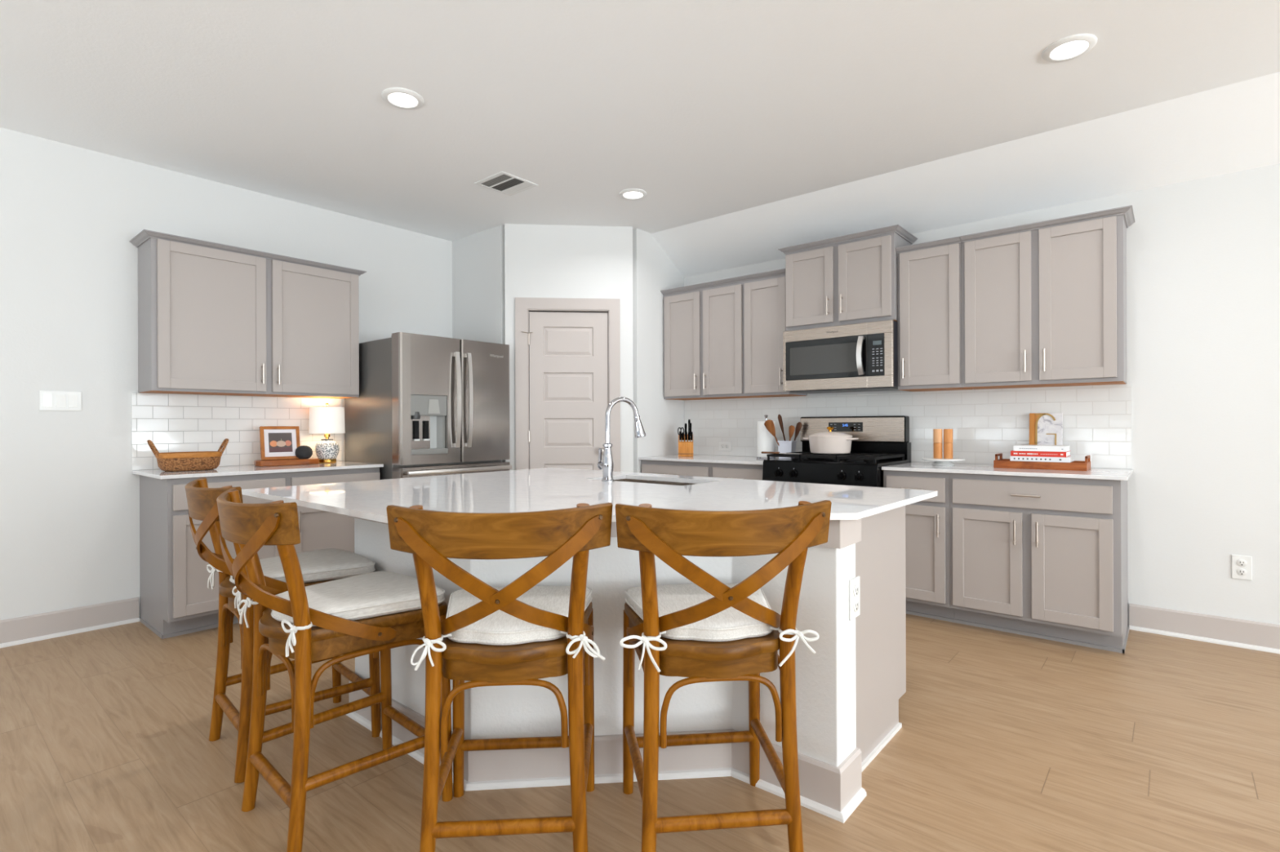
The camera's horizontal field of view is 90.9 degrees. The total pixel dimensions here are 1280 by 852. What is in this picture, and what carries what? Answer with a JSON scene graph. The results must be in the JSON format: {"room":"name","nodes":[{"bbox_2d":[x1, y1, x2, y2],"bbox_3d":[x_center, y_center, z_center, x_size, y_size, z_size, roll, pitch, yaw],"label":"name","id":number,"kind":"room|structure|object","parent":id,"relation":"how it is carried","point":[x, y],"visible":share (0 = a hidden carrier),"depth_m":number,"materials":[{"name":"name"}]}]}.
{"room":"kitchen","nodes":[
{"label":"kitchen","id":0,"kind":"room"},
{"bbox_2d":[0,127,452,620],"bbox_3d":[-3.371,-0.208,3.571,0.150,2.790,8.350,0,0,40],"label":"wall","id":1,"kind":"structure","parent":0,"point":[69,215],"depth_m":3.67,"materials":[{"name":"white paint"}]},
{"bbox_2d":[39,391,81,411],"bbox_3d":[-3.275,-0.138,3.559,0.012,0.112,0.178,0,0,40],"label":"light switch","id":2,"kind":"object","parent":1,"relation":"attached to","point":[64,401],"visible":1,"depth_m":3.56,"materials":[{"name":"white plastic"}]},
{"bbox_2d":[0,597,139,648],"bbox_3d":[-4.516,1.121,2.072,0.032,0.142,4.575,0,0,40],"label":"baseboard","id":3,"kind":"structure","parent":1,"relation":"attached to","point":[43,626],"depth_m":3.57,"materials":[{"name":"grey paint"}]},
{"bbox_2d":[131,392,342,470],"bbox_3d":[-2.664,0.035,4.282,0.008,0.472,1.257,0,0,40],"label":"tile backsplash","id":4,"kind":"structure","parent":1,"relation":"attached to","point":[174,423],"depth_m":4.13,"materials":[{"name":"white tile"}]},
{"bbox_2d":[128,229,366,399],"bbox_3d":[-2.524,-0.658,4.177,0.364,0.916,1.295,0,0,40],"label":"upper cabinet","id":5,"kind":"object","parent":1,"relation":"attached to","point":[214,318],"visible":1,"depth_m":3.97,"materials":[{"name":"grey paint"}]},
{"bbox_2d":[452,225,505,462],"bbox_3d":[-1.344,-0.215,5.321,0.685,2.790,0.100,0,0,40],"label":"wall","id":6,"kind":"structure","parent":0,"point":[478,305],"depth_m":5.24,"materials":[{"name":"white paint"}]},
{"bbox_2d":[504,223,633,472],"bbox_3d":[-0.570,-0.218,5.122,1.025,2.790,0.100,0,0,-5],"label":"wall","id":7,"kind":"structure","parent":0,"point":[541,260],"depth_m":5.07,"materials":[{"name":"white paint"}]},
{"bbox_2d":[521,311,608,471],"bbox_3d":[-0.599,0.127,5.067,0.688,2.081,0.108,0,0,-5],"label":"door","id":8,"kind":"structure","parent":7,"relation":"in","point":[568,352],"depth_m":5.09,"materials":[{"name":"grey paint"}]},
{"bbox_2d":[515,297,620,471],"bbox_3d":[-0.579,0.078,5.107,0.836,2.199,0.108,0,0,-5],"label":"trim","id":9,"kind":"structure","parent":7,"relation":"attached to","point":[611,306],"depth_m":5.05,"materials":[{"name":"grey paint"}]},
{"bbox_2d":[354,518,856,767],"bbox_3d":[-0.044,0.729,2.530,1.790,0.893,1.377,0,0,40],"label":"kitchen island","id":10,"kind":"structure","parent":0,"point":[826,700],"depth_m":2.08,"materials":[{"name":"white paint"}]},
{"bbox_2d":[347,515,861,549],"bbox_3d":[-0.051,0.326,2.523,1.826,0.088,1.395,0,0,40],"label":"trim","id":11,"kind":"structure","parent":10,"relation":"attached to","point":[842,533],"depth_m":1.91,"materials":[{"name":"grey paint"}]},
{"bbox_2d":[346,680,866,823],"bbox_3d":[-0.053,1.104,2.518,1.854,0.142,1.409,0,0,40],"label":"baseboard","id":12,"kind":"structure","parent":10,"relation":"attached to","point":[833,792],"depth_m":2.06,"materials":[{"name":"grey paint"}]},
{"bbox_2d":[848,576,860,620],"bbox_3d":[0.682,0.548,1.996,0.010,0.127,0.078,0,0,40],"label":"wall outlet","id":13,"kind":"object","parent":10,"relation":"attached to","point":[854,584],"visible":1,"depth_m":1.98,"materials":[{"name":"white plastic"}]},
{"bbox_2d":[853,584,858,596],"bbox_3d":[0.685,0.524,1.994,0.004,0.038,0.038,0,0,40],"label":"socket","id":14,"kind":"object","parent":13,"relation":"attached to","point":[855,587],"depth_m":1.99,"materials":[{"name":"grey plastic"}]},
{"bbox_2d":[853,600,858,612],"bbox_3d":[0.685,0.572,1.994,0.004,0.038,0.038,0,0,40],"label":"socket","id":15,"kind":"object","parent":13,"relation":"attached to","point":[855,602],"depth_m":1.99,"materials":[{"name":"grey plastic"}]},
{"bbox_2d":[0,0,1279,241],"bbox_3d":[0.832,-1.678,-0.086,11.000,0.120,8.200,0,0,40],"label":"ceiling","id":16,"kind":"structure","parent":0,"point":[708,108],"depth_m":2.98,"materials":[{"name":"white paint"}]},
{"bbox_2d":[381,87,423,109],"bbox_3d":[-1.166,-1.605,3.097,0.196,0.012,0.196,0,0,40],"label":"recessed light","id":17,"kind":"object","parent":16,"relation":"in","point":[398,97],"visible":1,"depth_m":3.09,"materials":[{"name":"white plastic"}]},
{"bbox_2d":[474,171,537,195],"bbox_3d":[-0.891,-1.609,4.199,0.300,0.006,0.300,0,0,40],"label":"ceiling vent","id":18,"kind":"object","parent":16,"relation":"in","point":[502,182],"visible":1,"depth_m":4.19,"materials":[{"name":"white plastic"}]},
{"bbox_2d":[618,188,647,199],"bbox_3d":[-0.048,-1.609,4.386,0.196,0.012,0.196,0,0,40],"label":"recessed light","id":19,"kind":"object","parent":16,"relation":"in","point":[628,193],"visible":1,"depth_m":4.37,"materials":[{"name":"white plastic"}]},
{"bbox_2d":[1041,33,1097,62],"bbox_3d":[1.842,-1.616,2.703,0.196,0.012,0.196,0,0,40],"label":"recessed light","id":20,"kind":"object","parent":16,"relation":"in","point":[1070,47],"visible":1,"depth_m":2.69,"materials":[{"name":"white plastic"}]},
{"bbox_2d":[0,613,1279,851],"bbox_3d":[0.842,1.232,-0.086,11.300,0.120,8.500,0,0,40],"label":"floor","id":21,"kind":"structure","parent":0,"point":[1006,742],"depth_m":2.15,"materials":[{"name":"brown wood"}]},
{"bbox_2d":[139,467,379,639],"bbox_3d":[-2.404,0.737,4.075,0.667,0.893,1.213,0,0,40],"label":"base cabinet","id":22,"kind":"object","parent":21,"relation":"on","point":[176,599],"visible":0.29,"depth_m":3.61,"materials":[{"name":"grey paint"}]},
{"bbox_2d":[131,461,383,479],"bbox_3d":[-2.420,0.280,4.074,0.646,0.020,1.253,0,0,40],"label":"countertop","id":23,"kind":"structure","parent":22,"relation":"on","point":[241,469],"depth_m":3.84,"materials":[{"name":"white stone"}]},
{"bbox_2d":[146,438,228,471],"bbox_3d":[-2.716,0.177,3.795,0.242,0.187,0.408,0,0,40],"label":"wicker basket","id":24,"kind":"object","parent":23,"relation":"on","point":[190,460],"visible":1,"depth_m":3.71,"materials":[{"name":"brown wicker"}]},
{"bbox_2d":[253,457,319,466],"bbox_3d":[-2.408,0.250,4.296,0.185,0.038,0.401,0,0,40],"label":"serving board","id":25,"kind":"object","parent":23,"relation":"on","point":[259,463],"visible":0.95,"depth_m":4.22,"materials":[{"name":"brown wood"}]},
{"bbox_2d":[259,426,300,460],"bbox_3d":[-2.438,0.119,4.267,0.059,0.226,0.238,0,0,44],"label":"picture frame","id":26,"kind":"object","parent":25,"relation":"on","point":[277,442],"visible":0.98,"depth_m":4.26,"materials":[{"name":"brown wood"}]},
{"bbox_2d":[268,432,293,452],"bbox_3d":[-2.435,0.116,4.265,0.032,0.131,0.144,0,0,40],"label":"print","id":27,"kind":"object","parent":26,"relation":"attached to","point":[277,442],"depth_m":4.27,"materials":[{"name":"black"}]},
{"bbox_2d":[295,445,312,458],"bbox_3d":[-2.319,0.185,4.344,0.106,0.092,0.106,0,0,40],"label":"smart speaker","id":28,"kind":"object","parent":25,"relation":"on","point":[302,451],"visible":1,"depth_m":4.31},
{"bbox_2d":[308,403,345,463],"bbox_3d":[-2.247,0.053,4.522,0.234,0.431,0.234,0,0,40],"label":"table lamp","id":29,"kind":"object","parent":23,"relation":"on","point":[326,420],"visible":0.98,"depth_m":4.45,"materials":[{"name":"white fabric"}]},
{"bbox_2d":[324,433,330,439],"bbox_3d":[-2.247,0.066,4.522,0.040,0.064,0.040,0,0,40],"label":"socket","id":30,"kind":"object","parent":29,"relation":"attached to","point":[326,435],"depth_m":4.51,"materials":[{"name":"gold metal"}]},
{"bbox_2d":[185,477,381,783],"bbox_3d":[-1.339,0.690,2.355,0.583,0.984,0.550,0,0,-45],"label":"bar stool","id":31,"kind":"object","parent":21,"relation":"on","point":[202,501],"visible":0.54,"depth_m":2.22,"materials":[{"name":"brown wood"}]},
{"bbox_2d":[206,548,375,615],"bbox_3d":[-1.313,0.567,2.397,0.482,0.107,0.508,0,0,-45],"label":"seat cushion","id":32,"kind":"object","parent":31,"relation":"on","point":[326,564],"visible":0.56,"depth_m":2.34,"materials":[{"name":"fabric"}]},
{"bbox_2d":[216,488,453,851],"bbox_3d":[-0.943,0.689,1.933,0.550,0.984,0.583,0,0,43],"label":"bar stool","id":33,"kind":"object","parent":21,"relation":"on","point":[252,526],"visible":0.89,"depth_m":1.76,"materials":[{"name":"brown wood"}]},
{"bbox_2d":[237,571,444,657],"bbox_3d":[-0.916,0.565,1.974,0.510,0.105,0.482,0,0,43],"label":"seat cushion","id":34,"kind":"object","parent":33,"relation":"on","point":[377,593],"visible":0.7,"depth_m":1.90,"materials":[{"name":"fabric"}]},
{"bbox_2d":[344,332,511,479],"bbox_3d":[-1.601,0.277,4.821,0.877,1.808,0.924,0,0,40],"label":"refrigerator","id":35,"kind":"object","parent":21,"relation":"on","point":[426,406],"visible":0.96,"depth_m":4.50,"materials":[{"name":"grey metal"}]},
{"bbox_2d":[386,502,613,851],"bbox_3d":[-0.355,0.686,1.756,0.550,0.984,0.583,0,0,-4],"label":"bar stool","id":36,"kind":"object","parent":21,"relation":"on","point":[432,537],"visible":0.91,"depth_m":1.57,"materials":[{"name":"brown wood"}]},
{"bbox_2d":[410,586,605,671],"bbox_3d":[-0.343,0.557,1.805,0.481,0.095,0.482,0,0,-4],"label":"seat cushion","id":37,"kind":"object","parent":36,"relation":"on","point":[499,628],"visible":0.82,"depth_m":1.62,"materials":[{"name":"fabric"}]},
{"bbox_2d":[640,459,711,477],"bbox_3d":[0.452,0.727,5.173,0.690,0.893,0.667,0,0,40],"label":"base cabinet","id":38,"kind":"object","parent":21,"relation":"on","point":[656,467],"visible":0.14,"depth_m":4.93,"materials":[{"name":"grey paint"}]},
{"bbox_2d":[638,454,778,465],"bbox_3d":[0.640,0.269,5.026,1.170,0.020,0.646,0,0,40],"label":"countertop","id":39,"kind":"structure","parent":38,"relation":"on","point":[696,458],"depth_m":4.91,"materials":[{"name":"white stone"}]},
{"bbox_2d":[678,434,693,457],"bbox_3d":[0.385,0.167,5.288,0.127,0.184,0.148,0,0,4],"label":"knife block","id":40,"kind":"object","parent":39,"relation":"on","point":[685,448],"visible":0.81,"depth_m":5.22,"materials":[{"name":"brown wood"}]},
{"bbox_2d":[679,431,681,441],"bbox_3d":[0.336,0.090,5.227,0.021,0.087,0.034,0,0,4],"label":"kitchen knife","id":41,"kind":"object","parent":40,"relation":"in","point":[680,432],"visible":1,"depth_m":5.22,"materials":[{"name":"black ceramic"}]},
{"bbox_2d":[677,426,684,435],"bbox_3d":[0.345,0.059,5.298,0.059,0.090,0.017,0,0,4],"label":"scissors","id":42,"kind":"object","parent":40,"relation":"on","point":[679,427],"visible":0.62,"depth_m":5.30,"materials":[{"name":"black"}]},
{"bbox_2d":[681,432,684,441],"bbox_3d":[0.358,0.095,5.226,0.021,0.078,0.034,0,0,4],"label":"kitchen knife","id":43,"kind":"object","parent":40,"relation":"in","point":[682,433],"visible":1,"depth_m":5.22,"materials":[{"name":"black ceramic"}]},
{"bbox_2d":[684,431,687,441],"bbox_3d":[0.384,0.093,5.223,0.021,0.082,0.034,0,0,4],"label":"kitchen knife","id":44,"kind":"object","parent":40,"relation":"in","point":[686,433],"visible":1,"depth_m":5.22,"materials":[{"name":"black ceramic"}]},
{"bbox_2d":[688,432,690,441],"bbox_3d":[0.407,0.095,5.222,0.021,0.078,0.034,0,0,4],"label":"kitchen knife","id":45,"kind":"object","parent":40,"relation":"in","point":[689,433],"visible":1,"depth_m":5.21,"materials":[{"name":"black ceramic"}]},
{"bbox_2d":[688,422,691,432],"bbox_3d":[0.424,0.040,5.286,0.021,0.127,0.035,0,0,4],"label":"kitchen knife","id":46,"kind":"object","parent":40,"relation":"on","point":[690,424],"visible":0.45,"depth_m":5.28,"materials":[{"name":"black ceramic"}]},
{"bbox_2d":[755,415,776,458],"bbox_3d":[0.981,0.088,4.895,0.156,0.337,0.156,0,0,40],"label":"paper towel holder","id":47,"kind":"object","parent":39,"relation":"on","point":[766,441],"visible":0.72,"depth_m":4.84,"materials":[{"name":"white paper"}]},
{"bbox_2d":[777,440,796,458],"bbox_3d":[1.114,0.187,4.769,0.116,0.140,0.116,0,0,32],"label":"utensil crock","id":48,"kind":"object","parent":39,"relation":"on","point":[785,446],"visible":0.8,"depth_m":4.73,"materials":[{"name":"white ceramic"}]},
{"bbox_2d":[764,419,779,446],"bbox_3d":[1.016,0.098,4.751,0.158,0.284,0.037,0,0,11],"label":"wooden spoon","id":49,"kind":"object","parent":48,"relation":"in","point":[769,424],"visible":0.96,"depth_m":4.75,"materials":[{"name":"brown wood"}]},
{"bbox_2d":[777,414,786,440],"bbox_3d":[1.096,0.076,4.807,0.094,0.323,0.013,0,0,37],"label":"wooden spoon","id":50,"kind":"object","parent":48,"relation":"in","point":[780,418],"visible":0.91,"depth_m":4.81,"materials":[{"name":"brown wood"}]},
{"bbox_2d":[788,425,795,440],"bbox_3d":[1.131,0.118,4.732,0.015,0.239,0.078,0,0,-40],"label":"wooden spatula","id":51,"kind":"object","parent":48,"relation":"in","point":[791,428],"visible":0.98,"depth_m":4.72,"materials":[{"name":"brown wood"}]},
{"bbox_2d":[793,422,802,440],"bbox_3d":[1.176,0.106,4.757,0.101,0.265,0.015,0,0,27],"label":"wooden spoon","id":52,"kind":"object","parent":48,"relation":"in","point":[798,426],"visible":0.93,"depth_m":4.75,"materials":[{"name":"brown wood"}]},
{"bbox_2d":[615,500,831,851],"bbox_3d":[0.194,0.684,1.777,0.550,0.984,0.583,0,0,-6],"label":"bar stool","id":53,"kind":"object","parent":21,"relation":"on","point":[788,532],"visible":0.91,"depth_m":1.59,"materials":[{"name":"brown wood"}]},
{"bbox_2d":[619,583,819,672],"bbox_3d":[0.181,0.562,1.824,0.513,0.109,0.482,0,0,-6],"label":"seat cushion","id":54,"kind":"object","parent":53,"relation":"on","point":[730,624],"visible":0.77,"depth_m":1.65,"materials":[{"name":"fabric"}]},
{"bbox_2d":[711,462,763,479],"bbox_3d":[0.899,0.725,4.795,0.478,0.893,0.667,0,0,40],"label":"base cabinet","id":55,"kind":"object","parent":21,"relation":"on","point":[751,472],"visible":0.12,"depth_m":4.58,"materials":[{"name":"grey paint"}]},
{"bbox_2d":[762,415,911,487],"bbox_3d":[1.351,0.538,4.346,0.796,1.205,0.731,0,0,40],"label":"gas range","id":56,"kind":"object","parent":21,"relation":"on","point":[882,441],"depth_m":4.31,"materials":[{"name":"black metal"}]},
{"bbox_2d":[761,451,799,454],"bbox_3d":[0.972,0.190,4.346,0.280,0.013,0.060,0,0,33],"label":"spatula","id":57,"kind":"object","parent":56,"relation":"on","point":[762,452],"visible":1,"depth_m":4.36,"materials":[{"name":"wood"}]},
{"bbox_2d":[808,436,852,454],"bbox_3d":[1.338,0.139,4.428,0.298,0.118,0.298,0,0,40],"label":"pot","id":58,"kind":"object","parent":56,"relation":"on","point":[818,445],"depth_m":4.31,"materials":[{"name":"beige ceramic"}]},
{"bbox_2d":[763,457,908,468],"bbox_3d":[1.346,0.252,4.334,0.786,0.032,0.595,0,0,40],"label":"cooktop","id":59,"kind":"object","parent":56,"relation":"in","point":[792,462],"depth_m":4.15,"materials":[{"name":"black metal"}]},
{"bbox_2d":[855,505,906,773],"bbox_3d":[0.265,0.728,2.801,1.608,0.893,0.641,0,0,40],"label":"panel","id":60,"kind":"object","parent":21,"relation":"on","point":[880,554],"visible":0.11,"depth_m":2.30,"materials":[{"name":"grey paint"}]},
{"bbox_2d":[241,467,937,523],"bbox_3d":[-0.248,0.272,2.542,2.255,0.020,1.720,0,0,40],"label":"countertop","id":61,"kind":"structure","parent":60,"relation":"on","point":[545,489],"depth_m":2.40,"materials":[{"name":"white stone"}]},
{"bbox_2d":[597,396,645,481],"bbox_3d":[-0.090,0.062,3.017,0.244,0.397,0.108,0,0,-36],"label":"kitchen faucet","id":62,"kind":"object","parent":61,"relation":"on","point":[606,464],"visible":1,"depth_m":2.94,"materials":[{"name":"silver metal"}]},
{"bbox_2d":[614,479,697,485],"bbox_3d":[0.055,0.378,3.020,0.622,0.194,0.332,0,0,40],"label":"sink","id":63,"kind":"object","parent":61,"relation":"in","point":[619,480],"visible":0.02,"depth_m":3.20,"materials":[{"name":"silver metal"}]},
{"bbox_2d":[883,470,954,622],"bbox_3d":[1.837,0.722,4.001,0.378,0.893,0.667,0,0,40],"label":"base cabinet","id":64,"kind":"object","parent":21,"relation":"on","point":[927,593],"visible":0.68,"depth_m":3.75,"materials":[{"name":"grey paint"}]},
{"bbox_2d":[949,472,1129,653],"bbox_3d":[2.289,0.720,3.619,0.803,0.893,0.667,0,0,40],"label":"base cabinet","id":65,"kind":"object","parent":21,"relation":"on","point":[1043,557],"visible":1,"depth_m":3.38,"materials":[{"name":"grey paint"}]},
{"bbox_2d":[881,462,1133,480],"bbox_3d":[2.157,0.263,3.743,1.203,0.020,0.646,0,0,40],"label":"countertop","id":66,"kind":"structure","parent":65,"relation":"on","point":[971,468],"depth_m":3.53,"materials":[{"name":"white stone"}]},
{"bbox_2d":[921,457,964,466],"bbox_3d":[1.923,0.232,3.993,0.248,0.044,0.248,0,0,40],"label":"cake stand","id":67,"kind":"object","parent":66,"relation":"on","point":[938,462],"visible":0.94,"depth_m":3.94,"materials":[{"name":"white ceramic"}]},
{"bbox_2d":[933,429,942,458],"bbox_3d":[1.897,0.117,4.008,0.054,0.187,0.054,0,0,40],"label":"pepper mill","id":68,"kind":"object","parent":67,"relation":"on","point":[937,433],"visible":1,"depth_m":3.98,"materials":[{"name":"brown wood"}]},
{"bbox_2d":[943,429,952,458],"bbox_3d":[1.948,0.116,3.979,0.054,0.187,0.054,0,0,40],"label":"pepper mill","id":69,"kind":"object","parent":67,"relation":"on","point":[948,433],"visible":0.98,"depth_m":3.96,"materials":[{"name":"brown wood"}]},
{"bbox_2d":[993,453,1090,471],"bbox_3d":[2.361,0.212,3.701,0.456,0.080,0.230,0,0,40],"label":"serving tray","id":70,"kind":"object","parent":66,"relation":"on","point":[1085,465],"visible":0.98,"depth_m":3.61,"materials":[{"name":"brown wood"}]},
{"bbox_2d":[1009,456,1074,462],"bbox_3d":[2.353,0.194,3.683,0.292,0.028,0.208,0,0,40],"label":"book","id":71,"kind":"object","parent":70,"relation":"on","point":[1070,459],"visible":0.96,"depth_m":3.60,"materials":[{"name":"white paper"}]},
{"bbox_2d":[1010,450,1071,457],"bbox_3d":[2.348,0.164,3.689,0.272,0.030,0.206,0,0,40],"label":"book","id":72,"kind":"object","parent":71,"relation":"on","point":[1013,453],"visible":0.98,"depth_m":3.61,"materials":[{"name":"red paper"}]},
{"bbox_2d":[1013,444,1069,452],"bbox_3d":[2.353,0.133,3.686,0.256,0.031,0.204,0,0,40],"label":"book","id":73,"kind":"object","parent":72,"relation":"on","point":[1018,447],"visible":1,"depth_m":3.61,"materials":[{"name":"white paper"}]},
{"bbox_2d":[1029,413,1062,445],"bbox_3d":[2.473,0.088,3.837,0.172,0.327,0.042,0,0,40],"label":"board","id":74,"kind":"object","parent":66,"relation":"on","point":[1045,428],"visible":0.57,"depth_m":3.84,"materials":[{"name":"white stone"}]},
{"bbox_2d":[632,228,684,473],"bbox_3d":[0.151,-0.220,5.435,0.100,2.790,0.655,0,0,40],"label":"wall","id":75,"kind":"structure","parent":0,"point":[654,272],"depth_m":5.29,"materials":[{"name":"white paint"}]},
{"bbox_2d":[651,71,1279,277],"bbox_3d":[3.936,-1.546,2.452,9.540,0.407,0.615,0,0,40],"label":"ceiling","id":76,"kind":"structure","parent":0,"point":[1234,127],"depth_m":3.74,"materials":[{"name":"white paint"}]},
{"bbox_2d":[684,163,1279,626],"bbox_3d":[3.533,-0.233,3.101,11.000,2.790,0.150,0,0,40],"label":"wall","id":77,"kind":"structure","parent":0,"point":[1203,255],"depth_m":3.41,"materials":[{"name":"white paint"}]},
{"bbox_2d":[660,275,755,400],"bbox_3d":[0.587,-0.690,5.255,0.798,0.930,0.364,0,0,40],"label":"upper cabinet","id":78,"kind":"object","parent":77,"relation":"attached to","point":[704,323],"visible":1,"depth_m":5.12,"materials":[{"name":"grey paint"}]},
{"bbox_2d":[741,268,807,397],"bbox_3d":[1.037,-0.692,4.875,0.380,0.930,0.364,0,0,40],"label":"upper cabinet","id":79,"kind":"object","parent":77,"relation":"attached to","point":[765,321],"visible":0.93,"depth_m":4.78,"materials":[{"name":"grey paint"}]},
{"bbox_2d":[777,224,917,331],"bbox_3d":[1.462,-0.992,4.479,0.858,0.605,0.419,0,0,40],"label":"upper cabinet","id":80,"kind":"object","parent":77,"relation":"attached to","point":[848,279],"visible":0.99,"depth_m":4.31,"materials":[{"name":"grey paint"}]},
{"bbox_2d":[782,320,898,393],"bbox_3d":[1.448,-0.463,4.452,0.778,0.438,0.455,0,0,40],"label":"microwave oven","id":81,"kind":"object","parent":80,"relation":"attached to","point":[859,357],"visible":1,"depth_m":4.29,"materials":[{"name":"silver metal"}]},
{"bbox_2d":[684,383,1131,469],"bbox_3d":[1.607,0.011,4.627,3.162,0.488,0.008,0,0,40],"label":"tile backsplash","id":82,"kind":"structure","parent":77,"relation":"attached to","point":[984,424],"depth_m":4.18,"materials":[{"name":"white tile"}]},
{"bbox_2d":[718,441,731,451],"bbox_3d":[0.723,0.177,5.362,0.127,0.080,0.010,0,0,40],"label":"wall outlet","id":83,"kind":"object","parent":82,"relation":"attached to","point":[722,446],"visible":1,"depth_m":5.36,"materials":[{"name":"white plastic"}]},
{"bbox_2d":[895,235,970,391],"bbox_3d":[1.926,-0.699,4.122,0.386,0.930,0.364,0,0,40],"label":"upper cabinet","id":84,"kind":"object","parent":77,"relation":"attached to","point":[929,274],"visible":0.98,"depth_m":4.01,"materials":[{"name":"grey paint"}]},
{"bbox_2d":[960,204,1135,389],"bbox_3d":[2.394,-0.701,3.727,0.835,0.930,0.364,0,0,40],"label":"upper cabinet","id":85,"kind":"object","parent":77,"relation":"attached to","point":[1044,303],"visible":1,"depth_m":3.60,"materials":[{"name":"grey paint"}]},
{"bbox_2d":[1128,603,1279,653],"bbox_3d":[5.240,1.085,1.542,6.388,0.142,0.032,0,0,40],"label":"baseboard","id":86,"kind":"structure","parent":77,"relation":"attached to","point":[1232,632],"depth_m":3.39,"materials":[{"name":"grey paint"}]},
{"bbox_2d":[1231,554,1252,580],"bbox_3d":[3.165,0.748,3.310,0.078,0.127,0.010,0,0,40],"label":"wall outlet","id":87,"kind":"object","parent":77,"relation":"attached to","point":[1242,566],"visible":1,"depth_m":3.31,"materials":[{"name":"white plastic"}]},
{"bbox_2d":[1236,559,1246,566],"bbox_3d":[3.163,0.724,3.308,0.038,0.038,0.004,0,0,40],"label":"socket","id":88,"kind":"object","parent":87,"relation":"attached to","point":[1240,562],"depth_m":3.31,"materials":[{"name":"grey plastic"}]},
{"bbox_2d":[1236,568,1246,576],"bbox_3d":[3.163,0.772,3.308,0.038,0.038,0.004,0,0,40],"label":"socket","id":89,"kind":"object","parent":87,"relation":"attached to","point":[1240,572],"depth_m":3.31,"materials":[{"name":"grey plastic"}]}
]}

